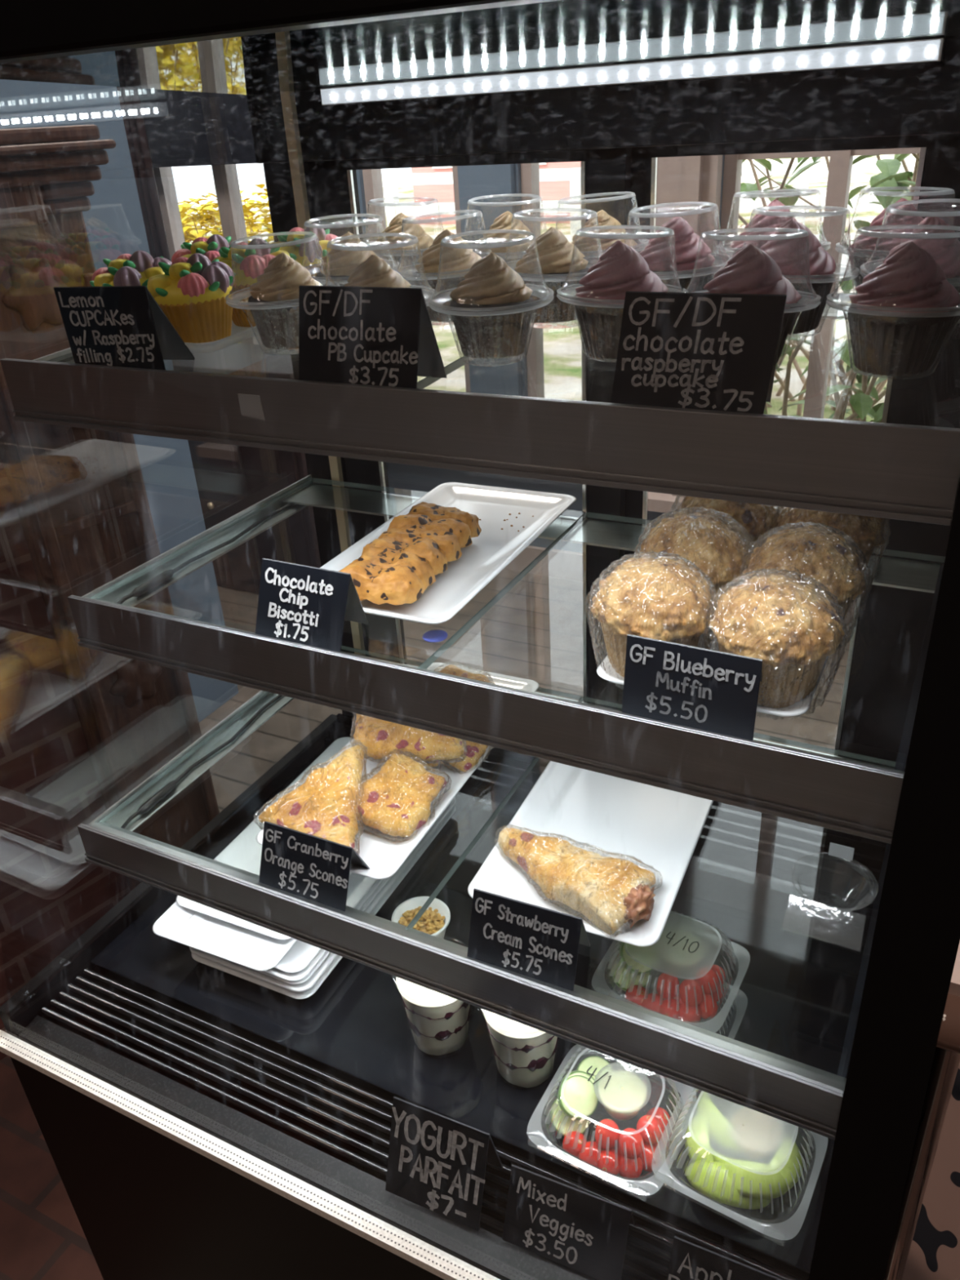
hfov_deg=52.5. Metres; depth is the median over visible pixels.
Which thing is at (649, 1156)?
cherry tomato
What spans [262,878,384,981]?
plate
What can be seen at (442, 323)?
cup
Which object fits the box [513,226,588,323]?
cupcake
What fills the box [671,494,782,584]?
muffin
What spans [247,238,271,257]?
flower
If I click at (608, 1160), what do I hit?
cherry tomato
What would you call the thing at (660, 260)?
cupcake
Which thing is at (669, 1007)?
cherry tomato
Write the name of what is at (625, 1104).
cup
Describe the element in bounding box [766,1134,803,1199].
apple slice
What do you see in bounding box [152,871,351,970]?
plate
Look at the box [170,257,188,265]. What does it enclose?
flower
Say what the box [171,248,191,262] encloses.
flower
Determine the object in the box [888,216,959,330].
cupcake
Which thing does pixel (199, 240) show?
flower
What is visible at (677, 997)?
cherry tomato
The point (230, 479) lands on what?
base cabinet
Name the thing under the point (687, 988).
cherry tomato
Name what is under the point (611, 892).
scone
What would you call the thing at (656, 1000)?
cherry tomato
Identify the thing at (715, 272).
cup
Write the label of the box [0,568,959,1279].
floor
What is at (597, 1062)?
cucumber slice
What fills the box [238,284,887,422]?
ground
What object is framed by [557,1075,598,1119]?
cucumber slice
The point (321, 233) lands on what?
flower
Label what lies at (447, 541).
slice
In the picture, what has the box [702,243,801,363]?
cupcake
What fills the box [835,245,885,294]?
cup
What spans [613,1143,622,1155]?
cherry tomato
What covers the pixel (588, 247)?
cupcake
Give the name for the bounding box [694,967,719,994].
cherry tomato
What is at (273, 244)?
container
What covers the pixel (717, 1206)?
tray
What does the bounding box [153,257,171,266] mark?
flower
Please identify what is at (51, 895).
wall
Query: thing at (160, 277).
flower
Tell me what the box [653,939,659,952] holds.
cucumber slice
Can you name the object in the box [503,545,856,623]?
baseboard
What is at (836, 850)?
clear cup
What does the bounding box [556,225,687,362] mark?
container
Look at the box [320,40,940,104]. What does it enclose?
light
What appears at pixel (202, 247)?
flower
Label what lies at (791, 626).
muffin
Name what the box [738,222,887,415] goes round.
shrub
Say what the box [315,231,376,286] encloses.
cupcake
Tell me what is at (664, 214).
container
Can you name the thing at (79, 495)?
brick wall
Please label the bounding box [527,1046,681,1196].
container
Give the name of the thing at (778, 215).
container
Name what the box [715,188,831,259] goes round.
container
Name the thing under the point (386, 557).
slice
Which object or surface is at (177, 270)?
flower
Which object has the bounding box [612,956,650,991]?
cucumber slice
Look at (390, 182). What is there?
picket fence
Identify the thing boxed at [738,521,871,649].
muffin
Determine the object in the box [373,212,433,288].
cupcake
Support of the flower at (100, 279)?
on the cupcake at (136, 268)
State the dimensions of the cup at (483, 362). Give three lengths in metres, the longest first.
0.094 x 0.094 x 0.044 m
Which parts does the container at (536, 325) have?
dome lid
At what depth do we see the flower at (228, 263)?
0.86 m
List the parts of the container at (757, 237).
dome lid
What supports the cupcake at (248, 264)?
on the serving plate at (238, 334)
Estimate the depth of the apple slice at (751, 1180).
0.76 m
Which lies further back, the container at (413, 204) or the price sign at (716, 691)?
the container at (413, 204)
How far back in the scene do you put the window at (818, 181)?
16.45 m
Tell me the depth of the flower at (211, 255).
0.90 m
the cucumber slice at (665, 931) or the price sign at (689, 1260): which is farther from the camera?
the cucumber slice at (665, 931)
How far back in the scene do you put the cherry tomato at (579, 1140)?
0.81 m
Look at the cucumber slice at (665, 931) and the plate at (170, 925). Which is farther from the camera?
the plate at (170, 925)
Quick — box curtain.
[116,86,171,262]
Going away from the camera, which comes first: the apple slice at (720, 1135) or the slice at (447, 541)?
the apple slice at (720, 1135)
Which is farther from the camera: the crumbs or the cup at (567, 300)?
the crumbs
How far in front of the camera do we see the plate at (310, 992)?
1.01 m
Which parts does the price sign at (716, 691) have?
panel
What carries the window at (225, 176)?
in the window frame at (407, 477)
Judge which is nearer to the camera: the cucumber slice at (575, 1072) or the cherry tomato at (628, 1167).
the cherry tomato at (628, 1167)
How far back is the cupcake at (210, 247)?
0.91 m
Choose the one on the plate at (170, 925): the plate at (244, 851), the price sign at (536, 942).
the plate at (244, 851)
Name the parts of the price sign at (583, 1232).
panel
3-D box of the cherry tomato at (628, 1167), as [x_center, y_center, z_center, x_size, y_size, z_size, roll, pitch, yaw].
[0.123,0.431,0.798,0.021,0.023,0.021,-24,34,-32]
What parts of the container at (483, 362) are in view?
dome lid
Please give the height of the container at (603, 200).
0.089 m
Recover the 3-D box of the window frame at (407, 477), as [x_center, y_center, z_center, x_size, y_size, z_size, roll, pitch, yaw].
[0.774,-1.734,2.446,6.600,3.600,0.120,11,32,25]
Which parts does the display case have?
post, sliding door, sill, sliding door, panel, post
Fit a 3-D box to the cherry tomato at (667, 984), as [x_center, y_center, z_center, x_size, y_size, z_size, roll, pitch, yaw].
[0.166,0.306,0.863,0.022,0.022,0.021,-24,34,-33]
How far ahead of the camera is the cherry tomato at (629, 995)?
0.86 m
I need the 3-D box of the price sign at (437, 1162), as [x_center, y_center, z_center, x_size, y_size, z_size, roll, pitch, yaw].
[-0.029,0.413,0.791,0.086,0.083,0.059,11,32,25]
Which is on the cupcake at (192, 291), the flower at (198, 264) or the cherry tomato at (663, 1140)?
the flower at (198, 264)
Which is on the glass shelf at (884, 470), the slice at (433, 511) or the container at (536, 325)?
the container at (536, 325)
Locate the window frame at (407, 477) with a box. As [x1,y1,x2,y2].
[170,155,724,553]
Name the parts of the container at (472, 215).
dome lid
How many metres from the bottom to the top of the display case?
1.635 m
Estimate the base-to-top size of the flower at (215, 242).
0.024 m
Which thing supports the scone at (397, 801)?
on the serving plate at (384, 857)
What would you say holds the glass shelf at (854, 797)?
attached to the display case
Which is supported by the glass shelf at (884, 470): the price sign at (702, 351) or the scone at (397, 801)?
the price sign at (702, 351)
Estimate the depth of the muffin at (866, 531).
0.81 m
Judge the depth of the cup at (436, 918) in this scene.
0.92 m
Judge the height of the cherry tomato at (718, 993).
0.022 m
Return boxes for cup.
[226,285,338,355]
[391,896,450,938]
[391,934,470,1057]
[402,275,464,325]
[425,294,438,306]
[428,293,554,366]
[480,1008,558,1088]
[524,279,580,328]
[556,291,616,362]
[594,246,645,257]
[594,1062,650,1119]
[653,924,707,974]
[669,266,724,279]
[715,245,831,259]
[726,1102,786,1159]
[775,298,820,369]
[781,842,878,937]
[787,271,858,337]
[826,297,959,379]
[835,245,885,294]
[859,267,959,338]
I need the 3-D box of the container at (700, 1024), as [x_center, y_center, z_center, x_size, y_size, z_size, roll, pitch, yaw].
[0.173,0.295,0.879,0.121,0.061,0.115,13,32,28]
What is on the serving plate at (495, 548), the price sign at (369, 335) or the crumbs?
the crumbs
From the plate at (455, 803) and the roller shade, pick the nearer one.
the plate at (455, 803)
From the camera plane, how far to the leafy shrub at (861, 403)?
3.66 m
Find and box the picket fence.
[173,155,915,248]
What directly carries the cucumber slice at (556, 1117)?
in the container at (615, 1178)
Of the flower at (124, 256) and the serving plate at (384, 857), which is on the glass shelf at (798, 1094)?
the serving plate at (384, 857)
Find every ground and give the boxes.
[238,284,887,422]
[839,248,853,280]
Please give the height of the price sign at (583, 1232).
0.062 m
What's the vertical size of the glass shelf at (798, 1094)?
0.043 m
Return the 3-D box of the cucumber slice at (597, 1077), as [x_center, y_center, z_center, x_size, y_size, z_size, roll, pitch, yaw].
[0.116,0.391,0.857,0.033,0.024,0.034,-26,36,-36]
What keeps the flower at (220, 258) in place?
on the cupcake at (248, 264)
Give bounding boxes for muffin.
[586,551,717,688]
[634,506,754,635]
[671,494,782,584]
[702,568,847,719]
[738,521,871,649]
[769,506,890,601]
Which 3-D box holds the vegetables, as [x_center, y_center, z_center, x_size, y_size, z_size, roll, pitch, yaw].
[0.113,0.414,0.833,0.121,0.026,0.115,13,32,27]
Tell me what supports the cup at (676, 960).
in the container at (700, 1024)
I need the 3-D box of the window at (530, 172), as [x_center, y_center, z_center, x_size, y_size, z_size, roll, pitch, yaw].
[0.228,-1.847,2.688,0.265,2.670,0.060,11,32,25]
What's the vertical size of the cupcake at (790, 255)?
0.078 m
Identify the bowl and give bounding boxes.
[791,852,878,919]
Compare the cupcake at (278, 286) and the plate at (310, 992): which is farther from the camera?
the plate at (310, 992)
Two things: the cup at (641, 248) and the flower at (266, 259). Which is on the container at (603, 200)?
the cup at (641, 248)
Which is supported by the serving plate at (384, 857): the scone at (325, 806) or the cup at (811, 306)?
the scone at (325, 806)
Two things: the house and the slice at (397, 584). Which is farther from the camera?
the house
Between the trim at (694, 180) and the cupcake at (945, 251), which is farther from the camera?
the trim at (694, 180)
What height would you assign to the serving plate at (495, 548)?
0.014 m
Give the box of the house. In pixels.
[411,161,580,224]
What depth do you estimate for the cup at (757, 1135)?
0.79 m
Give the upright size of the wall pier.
3.600 m
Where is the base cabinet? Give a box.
[171,342,320,593]
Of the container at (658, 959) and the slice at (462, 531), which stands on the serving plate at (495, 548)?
the slice at (462, 531)
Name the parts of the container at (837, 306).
dome lid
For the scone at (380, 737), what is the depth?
1.00 m
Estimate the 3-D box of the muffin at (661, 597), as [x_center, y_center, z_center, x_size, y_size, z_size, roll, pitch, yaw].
[0.130,-0.019,0.735,0.098,0.094,0.101,-6,28,-4]
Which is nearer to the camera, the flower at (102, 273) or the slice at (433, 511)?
the flower at (102, 273)
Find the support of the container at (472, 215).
on the glass shelf at (884, 470)
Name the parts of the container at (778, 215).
dome lid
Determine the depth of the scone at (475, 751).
1.02 m
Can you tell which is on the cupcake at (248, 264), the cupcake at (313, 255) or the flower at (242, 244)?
the flower at (242, 244)
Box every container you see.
[225,231,339,355]
[301,213,400,284]
[324,232,438,306]
[362,196,444,256]
[394,209,492,325]
[427,229,554,366]
[462,193,546,258]
[503,208,603,328]
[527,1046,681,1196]
[555,191,648,257]
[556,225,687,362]
[604,910,743,1027]
[613,959,737,1031]
[624,201,731,279]
[655,1088,813,1242]
[684,227,821,369]
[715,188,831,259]
[742,205,859,337]
[826,224,959,379]
[835,186,955,294]
[859,198,959,338]
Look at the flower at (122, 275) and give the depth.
0.84 m
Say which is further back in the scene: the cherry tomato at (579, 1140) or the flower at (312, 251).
the flower at (312, 251)
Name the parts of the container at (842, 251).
dome lid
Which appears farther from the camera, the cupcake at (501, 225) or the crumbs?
the crumbs
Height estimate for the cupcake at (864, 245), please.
0.078 m
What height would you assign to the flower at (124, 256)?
0.018 m
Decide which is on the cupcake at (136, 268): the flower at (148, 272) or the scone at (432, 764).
the flower at (148, 272)
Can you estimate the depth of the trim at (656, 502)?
3.08 m
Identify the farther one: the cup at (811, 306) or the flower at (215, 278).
the flower at (215, 278)
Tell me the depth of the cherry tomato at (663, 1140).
0.81 m
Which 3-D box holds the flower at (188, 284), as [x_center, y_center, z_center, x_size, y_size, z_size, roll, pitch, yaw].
[-0.237,-0.292,0.806,0.025,0.021,0.025,11,34,25]
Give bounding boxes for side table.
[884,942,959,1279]
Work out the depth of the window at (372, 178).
3.23 m
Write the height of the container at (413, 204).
0.089 m
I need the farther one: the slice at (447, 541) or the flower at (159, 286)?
the slice at (447, 541)
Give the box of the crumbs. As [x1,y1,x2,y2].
[479,512,533,531]
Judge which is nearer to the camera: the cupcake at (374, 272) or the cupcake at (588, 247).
the cupcake at (374, 272)
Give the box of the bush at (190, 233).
[177,182,274,343]
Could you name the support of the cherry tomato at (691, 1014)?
in the container at (700, 1024)
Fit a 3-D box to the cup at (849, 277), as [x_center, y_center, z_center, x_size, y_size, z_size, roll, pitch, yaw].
[0.235,-0.257,0.741,0.094,0.044,0.094,-10,29,-17]
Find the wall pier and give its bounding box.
[0,79,239,722]
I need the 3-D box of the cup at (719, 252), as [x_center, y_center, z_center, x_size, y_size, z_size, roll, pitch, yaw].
[0.248,-0.313,0.833,0.094,0.044,0.094,1,26,8]
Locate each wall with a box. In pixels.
[0,124,219,891]
[0,453,130,1061]
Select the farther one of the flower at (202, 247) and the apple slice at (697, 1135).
the flower at (202, 247)
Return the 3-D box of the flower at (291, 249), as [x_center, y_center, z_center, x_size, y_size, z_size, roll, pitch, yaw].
[-0.185,-0.367,0.928,0.024,0.019,0.024,11,34,25]
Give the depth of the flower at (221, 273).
0.81 m
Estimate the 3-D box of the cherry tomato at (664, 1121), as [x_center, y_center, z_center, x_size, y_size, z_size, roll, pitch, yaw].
[0.152,0.410,0.832,0.022,0.023,0.021,21,37,38]
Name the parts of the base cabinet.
knob, door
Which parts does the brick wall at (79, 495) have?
edge moulding, cross moulding, cross moulding, edge moulding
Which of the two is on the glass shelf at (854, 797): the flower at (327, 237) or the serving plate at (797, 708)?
the serving plate at (797, 708)
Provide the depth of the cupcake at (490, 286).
0.71 m
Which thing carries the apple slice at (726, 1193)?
in the container at (717, 1206)
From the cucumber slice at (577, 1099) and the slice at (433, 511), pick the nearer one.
the cucumber slice at (577, 1099)
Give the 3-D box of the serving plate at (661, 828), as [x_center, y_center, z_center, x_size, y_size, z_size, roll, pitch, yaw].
[0.133,0.169,0.958,0.174,0.014,0.334,10,31,23]
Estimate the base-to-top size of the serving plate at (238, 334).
0.025 m
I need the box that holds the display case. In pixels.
[0,0,959,1279]
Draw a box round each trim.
[457,164,522,395]
[647,491,786,515]
[655,155,722,497]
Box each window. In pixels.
[153,164,262,344]
[191,153,916,235]
[362,165,471,392]
[520,163,544,397]
[718,147,920,418]
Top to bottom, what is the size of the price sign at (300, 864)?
0.060 m
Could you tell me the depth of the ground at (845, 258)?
9.39 m
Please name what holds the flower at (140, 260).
on the cupcake at (136, 268)
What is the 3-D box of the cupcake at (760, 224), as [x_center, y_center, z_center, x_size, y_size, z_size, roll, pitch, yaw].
[0.247,-0.330,0.825,0.065,0.078,0.065,-27,36,-37]
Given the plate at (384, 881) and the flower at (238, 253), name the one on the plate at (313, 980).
the plate at (384, 881)
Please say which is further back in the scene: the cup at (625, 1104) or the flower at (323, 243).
the flower at (323, 243)
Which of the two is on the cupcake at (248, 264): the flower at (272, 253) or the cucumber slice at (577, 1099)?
the flower at (272, 253)
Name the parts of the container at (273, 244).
dome lid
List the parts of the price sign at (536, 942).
panel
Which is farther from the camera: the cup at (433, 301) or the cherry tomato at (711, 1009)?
the cherry tomato at (711, 1009)
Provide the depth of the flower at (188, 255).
0.91 m
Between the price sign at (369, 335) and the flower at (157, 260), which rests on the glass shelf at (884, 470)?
the price sign at (369, 335)
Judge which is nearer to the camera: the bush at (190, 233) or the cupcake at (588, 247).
the cupcake at (588, 247)
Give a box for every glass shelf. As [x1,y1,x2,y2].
[0,293,959,525]
[67,475,945,844]
[77,645,906,1139]
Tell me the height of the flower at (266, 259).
0.019 m
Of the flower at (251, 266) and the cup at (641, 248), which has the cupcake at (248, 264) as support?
the flower at (251, 266)
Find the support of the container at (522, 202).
on the glass shelf at (884, 470)
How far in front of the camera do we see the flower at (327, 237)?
0.94 m
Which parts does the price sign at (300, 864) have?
panel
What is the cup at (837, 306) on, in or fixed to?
on the container at (837, 306)
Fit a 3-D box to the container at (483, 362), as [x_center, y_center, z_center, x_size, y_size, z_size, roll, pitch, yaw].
[0.008,-0.254,0.725,0.094,0.089,0.094,-1,28,5]
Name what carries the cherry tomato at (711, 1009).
in the container at (700, 1024)
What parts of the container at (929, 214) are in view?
dome lid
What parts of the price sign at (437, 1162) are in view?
panel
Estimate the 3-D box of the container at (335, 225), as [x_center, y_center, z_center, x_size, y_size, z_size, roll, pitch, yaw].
[-0.118,-0.332,0.875,0.094,0.089,0.094,-4,28,-1]
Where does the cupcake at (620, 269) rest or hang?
in the container at (599, 237)
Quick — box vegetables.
[555,1058,659,1185]
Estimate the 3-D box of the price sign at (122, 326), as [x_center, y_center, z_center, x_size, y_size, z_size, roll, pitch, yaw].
[-0.291,-0.259,0.800,0.088,0.066,0.044,5,29,15]
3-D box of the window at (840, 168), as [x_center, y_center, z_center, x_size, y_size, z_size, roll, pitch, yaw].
[1.519,-1.554,2.101,1.920,2.770,0.060,11,32,25]
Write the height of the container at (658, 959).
0.061 m
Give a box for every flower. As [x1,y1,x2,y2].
[91,267,110,280]
[93,273,114,286]
[108,258,128,269]
[113,266,142,286]
[115,253,131,260]
[128,250,154,271]
[143,266,164,279]
[146,275,172,297]
[147,274,169,282]
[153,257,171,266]
[168,262,191,279]
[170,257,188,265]
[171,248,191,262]
[177,272,208,297]
[180,253,192,257]
[186,253,211,275]
[190,241,208,253]
[191,237,207,244]
[200,264,229,293]
[203,250,220,262]
[206,234,229,251]
[209,261,234,286]
[213,256,229,261]
[220,260,235,269]
[227,245,247,260]
[230,241,248,248]
[240,254,266,279]
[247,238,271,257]
[262,254,275,267]
[269,250,289,256]
[279,243,294,253]
[287,231,306,246]
[288,226,303,234]
[298,237,322,262]
[304,222,325,240]
[319,240,333,252]
[324,234,338,242]
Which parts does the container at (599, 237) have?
dome lid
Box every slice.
[337,560,424,604]
[351,546,435,590]
[361,535,447,574]
[377,524,462,561]
[386,514,472,547]
[405,502,481,537]
[550,1097,590,1136]
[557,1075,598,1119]
[559,1070,598,1093]
[576,1056,613,1098]
[595,1070,623,1091]
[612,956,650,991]
[619,942,657,975]
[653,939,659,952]
[657,927,669,959]
[684,1112,713,1162]
[684,1160,770,1208]
[697,1091,741,1153]
[711,1148,737,1161]
[715,1159,786,1199]
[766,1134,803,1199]
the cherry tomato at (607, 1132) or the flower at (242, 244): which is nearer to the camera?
the cherry tomato at (607, 1132)
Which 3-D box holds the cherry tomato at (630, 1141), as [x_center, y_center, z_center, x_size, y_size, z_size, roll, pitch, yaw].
[0.124,0.412,0.797,0.022,0.021,0.022,-26,36,-35]
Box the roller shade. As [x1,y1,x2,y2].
[137,88,257,167]
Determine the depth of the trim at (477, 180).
3.02 m
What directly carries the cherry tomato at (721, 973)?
in the container at (700, 1024)
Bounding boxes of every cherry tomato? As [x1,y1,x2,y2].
[562,1130,586,1156]
[577,1141,603,1169]
[594,1118,620,1150]
[597,1148,620,1177]
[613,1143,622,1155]
[617,1127,644,1159]
[618,1154,643,1177]
[624,984,648,1006]
[635,1114,662,1144]
[640,992,664,1013]
[640,1143,660,1171]
[645,1106,671,1130]
[653,1126,667,1151]
[655,971,679,999]
[658,998,680,1020]
[673,993,683,1004]
[678,978,702,1006]
[679,1002,702,1024]
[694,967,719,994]
[698,993,717,1018]
[705,964,725,984]
[711,980,724,1001]
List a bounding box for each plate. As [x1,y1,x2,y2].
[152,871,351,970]
[176,737,351,939]
[182,872,377,973]
[184,320,258,353]
[189,798,456,991]
[190,803,456,992]
[191,805,456,999]
[236,795,455,984]
[256,662,538,879]
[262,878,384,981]
[320,482,576,624]
[467,760,713,946]
[596,531,828,716]
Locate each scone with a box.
[253,741,367,854]
[349,712,466,764]
[355,749,451,841]
[364,753,441,771]
[435,662,494,684]
[439,739,493,773]
[493,824,662,939]
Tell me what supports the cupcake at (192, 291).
on the serving plate at (238, 334)
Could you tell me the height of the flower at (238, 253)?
0.016 m
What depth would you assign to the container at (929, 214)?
0.68 m
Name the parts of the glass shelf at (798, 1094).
rail, glass panel, rail, glass panel, rail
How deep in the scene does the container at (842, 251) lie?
0.76 m
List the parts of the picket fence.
post, rail, rail, rail, post, post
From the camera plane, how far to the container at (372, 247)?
0.73 m
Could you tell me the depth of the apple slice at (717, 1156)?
0.79 m
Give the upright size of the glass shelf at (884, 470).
0.058 m
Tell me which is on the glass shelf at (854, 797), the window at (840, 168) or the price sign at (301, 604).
the price sign at (301, 604)
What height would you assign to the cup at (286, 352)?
0.044 m
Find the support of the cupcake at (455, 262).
in the container at (472, 215)
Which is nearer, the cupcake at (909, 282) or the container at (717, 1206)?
the cupcake at (909, 282)
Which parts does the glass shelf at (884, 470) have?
rail, glass panel, glass panel, rail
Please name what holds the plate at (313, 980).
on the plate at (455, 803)
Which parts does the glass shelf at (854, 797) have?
rail, glass panel, rail, glass panel, rail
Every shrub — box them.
[738,153,919,422]
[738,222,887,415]
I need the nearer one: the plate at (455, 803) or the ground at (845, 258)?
the plate at (455, 803)
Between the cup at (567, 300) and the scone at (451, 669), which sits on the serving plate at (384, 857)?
the scone at (451, 669)
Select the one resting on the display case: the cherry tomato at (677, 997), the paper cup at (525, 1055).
the paper cup at (525, 1055)
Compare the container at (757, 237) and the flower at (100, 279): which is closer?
the container at (757, 237)
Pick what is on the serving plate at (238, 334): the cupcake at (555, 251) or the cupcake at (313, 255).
the cupcake at (313, 255)
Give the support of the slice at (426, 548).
on the serving plate at (495, 548)
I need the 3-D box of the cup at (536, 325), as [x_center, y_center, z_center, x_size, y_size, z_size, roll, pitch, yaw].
[0.062,-0.290,0.822,0.094,0.044,0.094,22,37,35]
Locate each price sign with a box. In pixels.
[53,285,195,369]
[255,558,368,652]
[258,821,369,911]
[298,284,446,388]
[385,1096,502,1231]
[466,888,590,991]
[502,1164,634,1279]
[610,291,786,413]
[622,634,762,740]
[666,1235,782,1279]
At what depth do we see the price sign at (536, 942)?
0.78 m
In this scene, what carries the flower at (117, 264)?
on the cupcake at (136, 268)
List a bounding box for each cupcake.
[89,250,171,286]
[145,253,234,342]
[171,234,237,262]
[213,238,289,327]
[247,252,322,350]
[270,222,338,279]
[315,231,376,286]
[344,254,411,288]
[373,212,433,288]
[413,229,481,322]
[448,252,534,359]
[474,211,535,271]
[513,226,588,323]
[570,209,636,268]
[574,240,668,359]
[639,215,715,293]
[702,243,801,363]
[729,199,798,256]
[759,218,835,333]
[847,240,959,376]
[849,197,924,294]
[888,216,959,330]
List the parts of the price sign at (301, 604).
panel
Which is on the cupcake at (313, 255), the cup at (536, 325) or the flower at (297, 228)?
the flower at (297, 228)
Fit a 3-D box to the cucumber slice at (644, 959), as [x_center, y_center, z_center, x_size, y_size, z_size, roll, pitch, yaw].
[0.144,0.286,0.886,0.034,0.025,0.033,-14,30,-19]
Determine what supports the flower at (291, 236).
on the cupcake at (313, 255)
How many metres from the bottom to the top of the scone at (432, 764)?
0.034 m
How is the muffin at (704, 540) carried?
on the serving plate at (797, 708)
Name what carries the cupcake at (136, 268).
on the serving plate at (238, 334)
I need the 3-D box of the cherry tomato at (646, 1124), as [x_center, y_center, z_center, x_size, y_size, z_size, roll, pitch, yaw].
[0.140,0.406,0.807,0.021,0.024,0.021,-19,32,-26]
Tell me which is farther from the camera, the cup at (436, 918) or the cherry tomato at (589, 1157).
the cup at (436, 918)
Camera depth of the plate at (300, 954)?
1.01 m
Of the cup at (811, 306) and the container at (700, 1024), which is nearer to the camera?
the cup at (811, 306)

